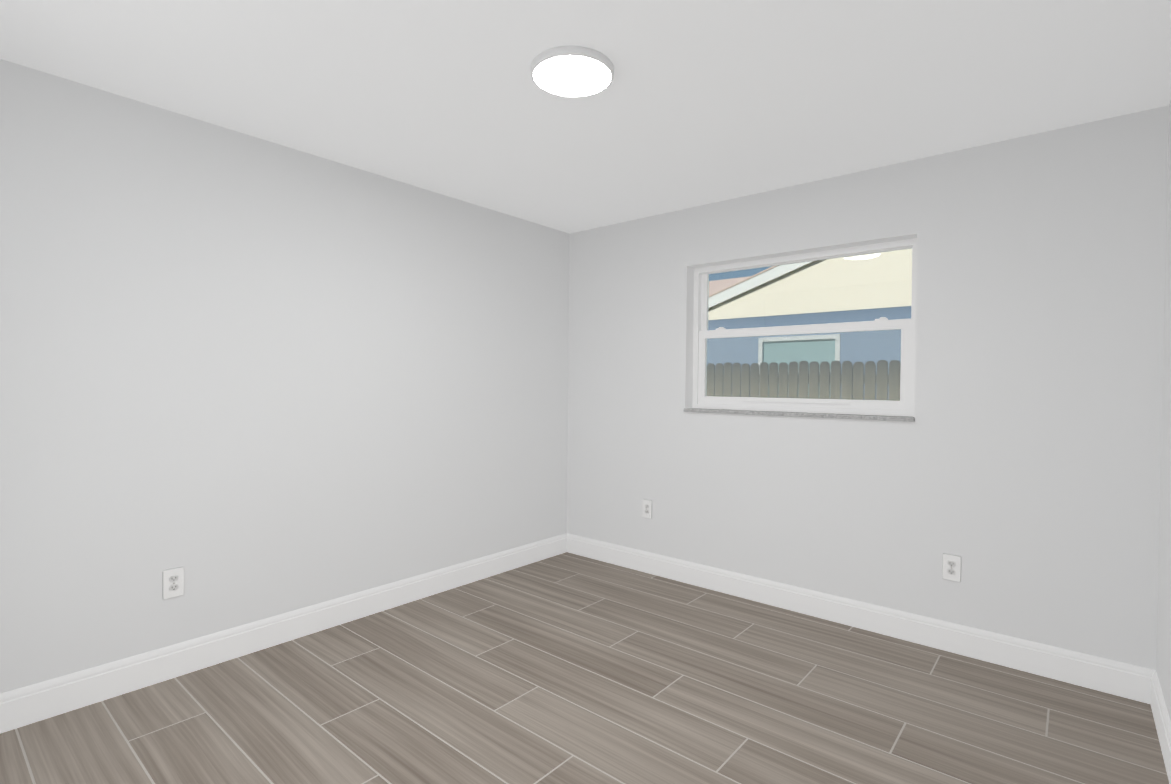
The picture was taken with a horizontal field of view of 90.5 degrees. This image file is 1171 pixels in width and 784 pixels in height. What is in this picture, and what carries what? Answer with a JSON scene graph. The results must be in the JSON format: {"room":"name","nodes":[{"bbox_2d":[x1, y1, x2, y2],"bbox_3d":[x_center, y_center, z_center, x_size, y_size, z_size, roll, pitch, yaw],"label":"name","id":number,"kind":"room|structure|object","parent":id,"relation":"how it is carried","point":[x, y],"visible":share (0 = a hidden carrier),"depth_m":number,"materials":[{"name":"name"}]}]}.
{"room":"empty bedroom","nodes":[
{"label":"empty bedroom","id":0,"kind":"room"},
{"bbox_2d":[0,59,569,693],"bbox_3d":[-1.855,0.016,2.574,0.200,2.440,5.500,1,1,40],"label":"wall","id":1,"kind":"structure","parent":0,"point":[244,379],"depth_m":2.69,"materials":[{"name":"white paint"}]},
{"bbox_2d":[163,567,183,599],"bbox_3d":[-1.785,0.828,2.515,0.008,0.126,0.078,1,1,40],"label":"duplex electrical outlet","id":2,"kind":"object","parent":1,"relation":"attached to","point":[173,582],"visible":1,"depth_m":2.51,"materials":[{"name":"white plastic"}]},
{"bbox_2d":[0,533,567,733],"bbox_3d":[-1.226,1.164,3.180,0.015,0.140,3.372,1,1,40],"label":"baseboard","id":3,"kind":"structure","parent":1,"relation":"attached to","point":[44,699],"depth_m":2.69,"materials":[{"name":"white wood"}]},
{"bbox_2d":[0,552,1168,783],"bbox_3d":[-0.550,1.324,1.479,3.648,0.120,5.500,1,1,40],"label":"floor","id":4,"kind":"structure","parent":0,"point":[566,668],"depth_m":2.30,"materials":[{"name":"grey tile"}]},
{"bbox_2d":[0,0,1170,233],"bbox_3d":[-0.525,-1.236,1.445,3.648,0.120,5.500,1,1,40],"label":"ceiling","id":5,"kind":"structure","parent":0,"point":[698,102],"depth_m":2.20,"materials":[{"name":"white paint"}]},
{"bbox_2d":[531,46,613,96],"bbox_3d":[-0.048,-1.164,2.122,0.304,0.033,0.304,1,1,40],"label":"ceiling light","id":6,"kind":"object","parent":5,"relation":"in","point":[572,71],"visible":1,"depth_m":2.08,"materials":[{"name":"white plastic"}]},
{"bbox_2d":[567,105,1168,669],"bbox_3d":[1.172,0.034,3.487,3.248,2.440,0.200,1,1,40],"label":"wall","id":7,"kind":"structure","parent":0,"point":[1015,465],"depth_m":2.83,"materials":[{"name":"white paint"}]},
{"bbox_2d":[642,499,651,518],"bbox_3d":[0.423,0.804,3.987,0.078,0.126,0.008,1,1,40],"label":"outlet","id":8,"kind":"object","parent":7,"relation":"attached to","point":[646,508],"visible":1,"depth_m":3.98,"materials":[{"name":"white plastic"}]},
{"bbox_2d":[683,408,914,421],"bbox_3d":[1.183,0.129,3.398,1.331,0.022,0.112,1,1,40],"label":"window sill","id":9,"kind":"structure","parent":7,"relation":"in","point":[832,415],"depth_m":3.28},
{"bbox_2d":[685,233,917,416],"bbox_3d":[1.218,-0.349,3.427,1.334,0.934,0.169,1,1,40],"label":"window","id":10,"kind":"structure","parent":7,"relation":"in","point":[703,334],"depth_m":3.43,"materials":[{"name":"white plastic"}]},
{"bbox_2d":[568,534,1143,702],"bbox_3d":[1.088,1.184,3.422,3.180,0.140,0.015,1,1,40],"label":"baseboard","id":11,"kind":"structure","parent":7,"relation":"attached to","point":[1121,679],"depth_m":2.98,"materials":[{"name":"white wood"}]},
{"bbox_2d":[942,553,960,581],"bbox_3d":[1.788,0.859,2.835,0.078,0.126,0.008,1,1,40],"label":"outlet","id":12,"kind":"object","parent":7,"relation":"attached to","point":[951,567],"visible":1,"depth_m":2.83,"materials":[{"name":"white plastic"}]},
{"bbox_2d":[1156,101,1170,720],"bbox_3d":[0.780,0.072,0.350,0.200,2.440,5.500,1,1,40],"label":"wall","id":13,"kind":"structure","parent":0,"point":[1163,660],"depth_m":2.24,"materials":[{"name":"white paint"}]},
{"bbox_2d":[1144,668,1170,783],"bbox_3d":[1.243,1.217,1.096,0.015,0.140,3.372,1,1,40],"label":"baseboard","id":14,"kind":"structure","parent":13,"relation":"attached to","point":[1153,695],"depth_m":2.16,"materials":[{"name":"white wood"}]},
{"label":"outside","id":15,"kind":"structure","parent":0,"visible":0},
{"bbox_3d":[11.661,1.556,18.471,60.000,0.200,36.180,1,1,40],"label":"ground","id":16,"kind":"structure","parent":15,"visible":0},
{"bbox_2d":[703,360,911,416],"bbox_3d":[2.041,0.598,6.252,13.028,1.855,0.143,1,1,40],"label":"fence","id":17,"kind":"object","parent":16,"relation":"on","point":[805,382],"depth_m":5.93,"materials":[{"name":"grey wood"}]},
{"bbox_2d":[706,248,911,398],"bbox_3d":[5.743,-1.665,13.704,21.000,6.254,9.075,1,1,40],"label":"house","id":18,"kind":"structure","parent":16,"relation":"on","point":[806,266],"depth_m":9.52,"materials":[{"name":"paint"}]}
]}

